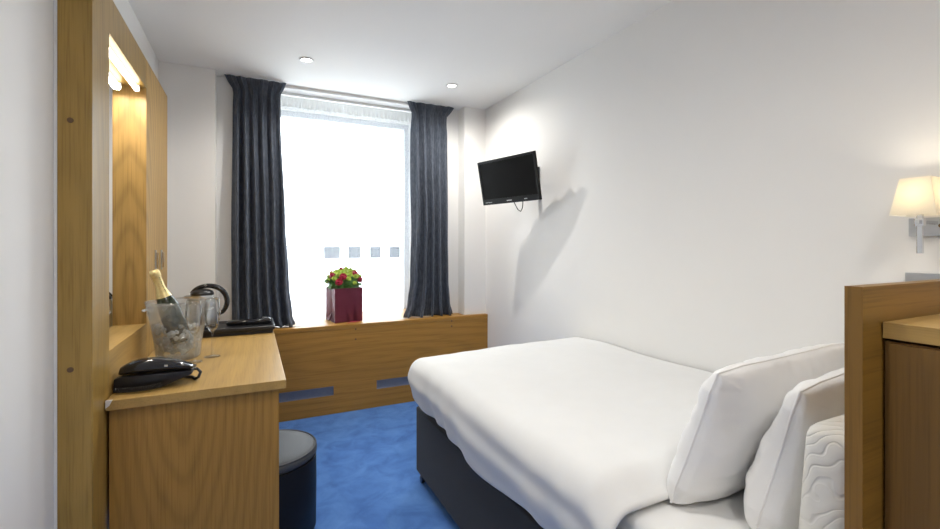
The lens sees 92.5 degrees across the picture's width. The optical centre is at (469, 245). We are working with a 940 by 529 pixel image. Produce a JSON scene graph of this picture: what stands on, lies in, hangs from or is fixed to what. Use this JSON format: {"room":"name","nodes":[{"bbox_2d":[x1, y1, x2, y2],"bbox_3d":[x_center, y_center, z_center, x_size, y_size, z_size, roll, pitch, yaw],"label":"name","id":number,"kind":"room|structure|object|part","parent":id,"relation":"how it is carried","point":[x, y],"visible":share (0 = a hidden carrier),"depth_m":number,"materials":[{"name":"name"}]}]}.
{"room":"hotel room","nodes":[
{"label":"hotel room","id":0,"kind":"room"},
{"bbox_2d":[0,0,158,528],"bbox_3d":[-1.061,0.026,0.830,0.120,2.400,5.860,0,0,-26],"label":"wall","id":1,"kind":"structure","parent":0,"point":[26,26],"depth_m":1.19,"materials":[{"name":"paint"}]},
{"bbox_2d":[54,0,166,528],"bbox_3d":[-1.487,0.180,1.970,0.105,2.089,1.357,0,0,-26],"label":"mirror panel","id":2,"kind":"object","parent":1,"relation":"attached to","point":[110,106],"visible":0.9,"depth_m":1.43,"materials":[{"name":"brown wood"}]},
{"bbox_2d":[109,60,129,336],"bbox_3d":[-1.433,-0.186,1.781,0.020,1.090,0.604,0,0,-26],"label":"mirror glass","id":3,"kind":"object","parent":2,"relation":"on","point":[119,87],"depth_m":1.90,"materials":[{"name":"brown mirror"}]},
{"bbox_3d":[-1.405,0.792,1.795,0.083,0.866,0.604,0,0,-26],"label":"panel","id":4,"kind":"part","parent":2,"relation":"part of","materials":[{"name":"brown wood"}]},
{"bbox_2d":[159,61,485,320],"bbox_3d":[-1.076,0.026,3.685,2.343,2.400,0.710,0,0,-26],"label":"wall","id":5,"kind":"structure","parent":0,"point":[199,101],"depth_m":3.10,"materials":[{"name":"paint"}]},
{"bbox_2d":[281,110,408,315],"bbox_3d":[-1.153,-0.250,3.964,1.260,1.752,0.060,0,0,-26],"label":"window","id":6,"kind":"structure","parent":5,"relation":"in","point":[284,114],"depth_m":4.19,"materials":[{"name":"paint"}]},
{"bbox_2d":[279,401,459,528],"bbox_3d":[0.047,1.276,1.367,2.583,0.100,5.860,0,0,-26],"label":"floor","id":7,"kind":"structure","parent":0,"point":[368,477],"depth_m":2.42,"materials":[{"name":"blue carpet"}]},
{"bbox_2d":[105,331,285,528],"bbox_3d":[-1.287,0.869,2.291,0.555,0.711,1.518,0,0,-26],"label":"desk","id":8,"kind":"object","parent":7,"relation":"on","point":[203,452],"visible":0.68,"depth_m":1.64,"materials":[{"name":"brown wood"}]},
{"bbox_2d":[113,357,201,393],"bbox_3d":[-1.150,0.461,1.679,0.263,0.105,0.200,0,0,-24],"label":"telephone","id":9,"kind":"object","parent":8,"relation":"on","point":[142,374],"visible":1,"depth_m":1.62,"materials":[{"name":"black plastic"}]},
{"bbox_3d":[-1.163,0.499,1.579,0.138,0.022,0.029,0,0,-24],"label":"coiled cord","id":10,"kind":"part","parent":9,"relation":"part of","materials":[{"name":"black plastic"}]},
{"bbox_3d":[-1.155,0.489,1.741,0.256,0.048,0.054,0,0,3],"label":"line cord","id":11,"kind":"part","parent":9,"relation":"part of","materials":[{"name":"black plastic"}]},
{"bbox_2d":[141,297,213,359],"bbox_3d":[-1.342,0.382,2.072,0.256,0.264,0.256,0,0,35],"label":"ice bucket","id":12,"kind":"object","parent":8,"relation":"on","point":[152,309],"visible":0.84,"depth_m":2.03,"materials":[{"name":"plastic"}]},
{"bbox_2d":[149,269,187,343],"bbox_3d":[-1.358,0.274,2.042,0.089,0.342,0.162,0,0,44],"label":"champagne bottle","id":13,"kind":"object","parent":12,"relation":"in","point":[172,318],"visible":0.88,"depth_m":2.01,"materials":[{"name":"green glass"}]},
{"bbox_3d":[-1.364,0.275,2.034,0.088,0.339,0.088,0,18,42],"label":"glass","id":14,"kind":"part","parent":13,"relation":"part of","materials":[{"name":"green glass"}]},
{"bbox_2d":[161,321,195,354],"bbox_3d":[-1.345,0.422,2.073,0.182,0.144,0.175,0,0,8],"label":"crushed ice","id":15,"kind":"object","parent":12,"relation":"in","point":[181,347],"visible":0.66,"depth_m":2.03,"materials":[{"name":"clear ice"}]},
{"bbox_2d":[185,300,202,363],"bbox_3d":[-1.222,0.378,1.991,0.069,0.272,0.069,0,0,-26],"label":"champagne flute","id":16,"kind":"object","parent":8,"relation":"on","point":[188,301],"visible":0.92,"depth_m":1.99,"materials":[{"name":"clear glass"}]},
{"bbox_2d":[185,300,201,335],"bbox_3d":[-1.222,0.321,1.991,0.067,0.158,0.067,0,0,-26],"label":"bowl","id":17,"kind":"object","parent":16,"relation":"on","point":[199,301],"depth_m":1.98,"materials":[{"name":"clear glass"}]},
{"bbox_3d":[-0.981,0.886,1.638,0.526,0.676,0.025,0,0,-26],"label":"panel","id":18,"kind":"part","parent":8,"relation":"part of","materials":[{"name":"brown wood"}]},
{"bbox_2d":[204,297,220,357],"bbox_3d":[-1.198,0.378,2.092,0.069,0.272,0.069,0,0,-26],"label":"champagne flute","id":19,"kind":"object","parent":8,"relation":"on","point":[216,298],"visible":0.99,"depth_m":2.09,"materials":[{"name":"clear glass"}]},
{"bbox_2d":[204,297,220,331],"bbox_3d":[-1.198,0.321,2.092,0.067,0.158,0.067,0,0,-26],"label":"bowl","id":20,"kind":"object","parent":19,"relation":"on","point":[217,298],"depth_m":2.09,"materials":[{"name":"clear glass"}]},
{"bbox_2d":[203,318,274,337],"bbox_3d":[-1.441,0.492,2.702,0.482,0.043,0.320,0,0,-26],"label":"tray","id":21,"kind":"object","parent":8,"relation":"on","point":[222,329],"visible":0.5,"depth_m":2.62,"materials":[{"name":"black plastic"}]},
{"bbox_2d":[184,283,229,330],"bbox_3d":[-1.553,0.351,2.645,0.190,0.262,0.179,0,0,16],"label":"kettle","id":22,"kind":"object","parent":21,"relation":"on","point":[199,291],"visible":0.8,"depth_m":2.61,"materials":[{"name":"black plastic"}]},
{"bbox_3d":[-1.570,0.268,2.640,0.122,0.038,0.122,0,0,-26],"label":"lid","id":23,"kind":"part","parent":22,"relation":"part of","materials":[{"name":"black plastic"}]},
{"bbox_3d":[-1.534,0.316,2.657,0.205,0.192,0.030,0,0,-26],"label":"handle","id":24,"kind":"part","parent":22,"relation":"part of","materials":[{"name":"black plastic"}]},
{"bbox_2d":[226,316,270,325],"bbox_3d":[-1.361,0.461,2.774,0.247,0.043,0.062,0,0,-23],"label":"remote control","id":25,"kind":"object","parent":21,"relation":"on","point":[261,320],"visible":0.98,"depth_m":2.76,"materials":[{"name":"plastic"}]},
{"bbox_2d":[279,429,316,528],"bbox_3d":[-0.860,1.039,1.917,0.394,0.374,0.394,0,0,-26],"label":"pouf","id":26,"kind":"object","parent":7,"relation":"on","point":[297,448],"visible":0.48,"depth_m":1.84,"materials":[{"name":"leather"}]},
{"bbox_3d":[-0.860,0.876,1.917,0.394,0.048,0.394,0,0,-26],"label":"seat","id":27,"kind":"part","parent":26,"relation":"part of","materials":[{"name":"leather"}]},
{"bbox_2d":[273,308,487,421],"bbox_3d":[-1.039,0.901,3.609,2.339,0.645,0.632,0,0,-26],"label":"radiator cover","id":28,"kind":"object","parent":7,"relation":"on","point":[329,367],"visible":0.61,"depth_m":3.38,"materials":[{"name":"brown wood"}]},
{"bbox_2d":[279,386,333,402],"bbox_3d":[-1.331,1.055,3.132,0.736,0.066,0.020,0,0,-26],"label":"vent grille","id":29,"kind":"object","parent":28,"relation":"attached to","point":[307,393],"depth_m":3.20,"materials":[{"name":"metal"}]},
{"bbox_2d":[326,287,362,322],"bbox_3d":[-0.985,0.450,3.516,0.220,0.258,0.218,0,0,-35],"label":"flower pot","id":30,"kind":"object","parent":28,"relation":"on","point":[342,304],"visible":0.94,"depth_m":3.44,"materials":[{"name":"red ceramic"}]},
{"bbox_2d":[323,267,365,289],"bbox_3d":[-0.980,0.369,3.515,0.346,0.414,0.283,0,0,-35],"label":"flower bouquet","id":31,"kind":"object","parent":30,"relation":"in","point":[345,277],"visible":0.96,"depth_m":3.45,"materials":[{"name":"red plant"}]},
{"bbox_3d":[-0.991,0.273,3.401,0.065,0.063,0.046,0,-39,-3],"label":"flower","id":32,"kind":"part","parent":31,"relation":"part of","materials":[{"name":"red plant"}]},
{"bbox_3d":[-0.967,0.233,3.426,0.064,0.062,0.045,0,-41,-15],"label":"flower","id":33,"kind":"part","parent":31,"relation":"part of","materials":[{"name":"red plant"}]},
{"bbox_2d":[377,376,408,388],"bbox_3d":[-0.446,1.055,3.561,0.597,0.066,0.020,0,0,-26],"label":"vent grille","id":34,"kind":"object","parent":28,"relation":"attached to","point":[384,382],"depth_m":3.48,"materials":[{"name":"metal"}]},
{"bbox_2d":[416,406,750,528],"bbox_3d":[0.572,0.930,1.777,1.029,0.592,1.800,0,0,-26],"label":"bed","id":35,"kind":"object","parent":7,"relation":"on","point":[471,501],"visible":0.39,"depth_m":1.65,"materials":[{"name":"fabric"}]},
{"bbox_2d":[408,337,712,528],"bbox_3d":[0.464,0.687,1.922,1.088,0.297,1.506,0,0,-26],"label":"duvet","id":36,"kind":"object","parent":35,"relation":"on","point":[579,433],"visible":0.87,"depth_m":1.53,"materials":[{"name":"white fabric"}]},
{"bbox_3d":[0.587,0.737,1.771,1.007,0.206,1.765,0,0,-26],"label":"mattress","id":37,"kind":"part","parent":35,"relation":"part of","materials":[{"name":"white fabric"}]},
{"bbox_2d":[667,343,843,503],"bbox_3d":[0.824,0.459,1.247,0.741,0.345,0.186,0,0,-31],"label":"pillow","id":38,"kind":"object","parent":35,"relation":"on","point":[738,403],"visible":0.64,"depth_m":1.07,"materials":[{"name":"fabric"}]},
{"bbox_2d":[744,368,843,528],"bbox_3d":[0.930,0.467,1.161,0.722,0.334,0.187,0,0,-34],"label":"pillow","id":39,"kind":"object","parent":35,"relation":"on","point":[773,488],"visible":0.36,"depth_m":0.96,"materials":[{"name":"fabric"}]},
{"bbox_2d":[799,414,843,528],"bbox_3d":[1.002,0.490,1.017,0.740,0.286,0.109,0,0,-26],"label":"pillow","id":40,"kind":"object","parent":35,"relation":"on","point":[822,494],"visible":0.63,"depth_m":0.86,"materials":[{"name":"white fabric"}]},
{"bbox_2d":[844,279,939,528],"bbox_3d":[1.053,0.647,0.965,0.877,1.155,0.026,0,0,-26],"label":"wooden partition","id":41,"kind":"object","parent":7,"relation":"on","point":[866,306],"visible":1,"depth_m":0.78,"materials":[{"name":"brown wood"}]},
{"bbox_2d":[883,314,939,528],"bbox_3d":[1.294,0.678,0.540,0.814,1.091,0.944,0,0,-26],"label":"base cabinet","id":42,"kind":"object","parent":7,"relation":"on","point":[912,353],"visible":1,"depth_m":0.75,"materials":[{"name":"brown wood"}]},
{"bbox_2d":[128,0,672,111],"bbox_3d":[0.047,-1.224,1.367,2.583,0.100,5.860,0,0,-26],"label":"ceiling","id":43,"kind":"structure","parent":0,"point":[396,50],"depth_m":2.57,"materials":[{"name":"paint"}]},
{"bbox_2d":[299,57,313,62],"bbox_3d":[-1.029,-1.170,2.835,0.092,0.008,0.092,0,0,-26],"label":"recessed light","id":44,"kind":"object","parent":43,"relation":"in","point":[302,59],"visible":1,"depth_m":2.83,"materials":[{"name":"white plastic"}]},
{"bbox_2d":[281,92,410,111],"bbox_3d":[-0.997,-1.165,3.640,1.330,0.018,0.020,0,0,-26],"label":"rail","id":45,"kind":"object","parent":43,"relation":"attached to","point":[282,93],"visible":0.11,"depth_m":3.62,"materials":[{"name":"white metal"}]},
{"bbox_2d":[280,95,410,121],"bbox_3d":[-1.024,-0.289,3.696,1.310,1.731,0.117,0,0,-26],"label":"sheer curtain","id":46,"kind":"object","parent":45,"relation":"hanging from","point":[290,101],"visible":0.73,"depth_m":3.65,"materials":[{"name":"white fabric"}]},
{"bbox_2d":[285,85,408,105],"bbox_3d":[-0.922,-1.163,3.487,1.680,0.022,0.016,0,0,-26],"label":"rail","id":47,"kind":"object","parent":43,"relation":"attached to","point":[286,86],"visible":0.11,"depth_m":3.46,"materials":[{"name":"white metal"}]},
{"bbox_2d":[224,74,294,327],"bbox_3d":[-1.464,-0.297,3.155,0.457,1.750,0.110,0,0,-26],"label":"curtain","id":48,"kind":"object","parent":47,"relation":"hanging from","point":[259,257],"visible":0.98,"depth_m":3.15,"materials":[{"name":"grey fabric"}]},
{"bbox_2d":[403,101,453,317],"bbox_3d":[-0.327,-0.297,3.702,0.450,1.750,0.114,0,0,-26],"label":"curtain","id":49,"kind":"object","parent":47,"relation":"hanging from","point":[428,295],"visible":1,"depth_m":3.70,"materials":[{"name":"grey fabric"}]},
{"bbox_2d":[446,83,457,87],"bbox_3d":[-0.133,-1.170,3.291,0.092,0.008,0.092,0,0,-26],"label":"recessed light","id":50,"kind":"object","parent":43,"relation":"in","point":[450,85],"visible":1,"depth_m":3.28,"materials":[{"name":"white plastic"}]},
{"bbox_2d":[486,0,939,372],"bbox_3d":[1.155,0.026,1.904,0.120,2.400,5.860,0,0,-26],"label":"wall","id":51,"kind":"structure","parent":0,"point":[715,176],"depth_m":1.93,"materials":[{"name":"paint"}]},
{"bbox_2d":[477,151,541,211],"bbox_3d":[0.324,-0.429,3.192,0.238,0.379,0.560,0,0,-40],"label":"television","id":52,"kind":"object","parent":51,"relation":"attached to","point":[514,178],"visible":1,"depth_m":3.11,"materials":[{"name":"black plastic"}]},
{"bbox_2d":[889,176,939,252],"bbox_3d":[1.297,-0.086,1.290,0.159,0.213,0.110,0,0,-26],"label":"wall lamp","id":53,"kind":"object","parent":51,"relation":"attached to","point":[919,197],"visible":1,"depth_m":1.26,"materials":[{"name":"fabric"},{"name":"brushed steel"}]},
{"bbox_3d":[1.273,-0.139,1.272,0.100,0.105,0.100,0,0,-26],"label":"lamp shade","id":54,"kind":"part","parent":53,"relation":"part of","materials":[{"name":"beige fabric"}]},
{"bbox_3d":[1.273,-0.044,1.272,0.020,0.130,0.020,0,0,-26],"label":"stem","id":55,"kind":"part","parent":53,"relation":"part of","materials":[{"name":"silver metal"}]},
{"bbox_3d":[1.359,-0.057,1.328,0.013,0.055,0.095,0,0,-26],"label":"wall plate","id":56,"kind":"part","parent":53,"relation":"part of","materials":[{"name":"metal"}]},
{"bbox_3d":[1.307,-0.068,1.289,0.120,0.010,0.011,0,0,-26],"label":"arm","id":57,"kind":"part","parent":53,"relation":"part of","materials":[{"name":"silver metal"}]},
{"bbox_2d":[905,272,939,281],"bbox_3d":[1.353,0.095,1.344,0.012,0.028,0.076,0,0,-26],"label":"socket plate","id":58,"kind":"object","parent":51,"relation":"attached to","point":[908,276],"visible":0.27,"depth_m":1.34,"materials":[{"name":"plastic"}]},
{"label":"outside","id":59,"kind":"structure","parent":0,"visible":0},
{"bbox_2d":[287,243,401,313],"bbox_3d":[-5.626,5.076,15.053,15.200,10.300,6.200,0,0,-26],"label":"building","id":60,"kind":"structure","parent":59,"point":[379,265],"depth_m":12.71,"materials":[{"name":"paint"}]},
{"bbox_3d":[-4.970,0.186,11.979,0.360,0.280,0.015,0,0,-26],"label":"pane","id":61,"kind":"part","parent":60,"relation":"part of","materials":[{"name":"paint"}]},
{"bbox_3d":[-4.452,0.186,12.230,0.310,0.280,0.015,0,0,-26],"label":"pane","id":62,"kind":"part","parent":60,"relation":"part of","materials":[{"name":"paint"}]},
{"bbox_3d":[-3.836,0.186,12.528,0.380,0.280,0.015,0,0,-26],"label":"pane","id":63,"kind":"part","parent":60,"relation":"part of","materials":[{"name":"clear glass"}]},
{"bbox_3d":[-3.278,0.186,12.799,0.300,0.280,0.015,0,0,-26],"label":"pane","id":64,"kind":"part","parent":60,"relation":"part of","materials":[{"name":"clear glass"}]},
{"bbox_3d":[-2.738,0.186,13.060,0.260,0.280,0.015,0,0,-26],"label":"pane","id":65,"kind":"part","parent":60,"relation":"part of","materials":[{"name":"clear glass"}]},
{"bbox_3d":[-2.216,0.186,13.313,0.260,0.280,0.015,0,0,-26],"label":"pane","id":66,"kind":"part","parent":60,"relation":"part of","materials":[{"name":"clear glass"}]}
]}

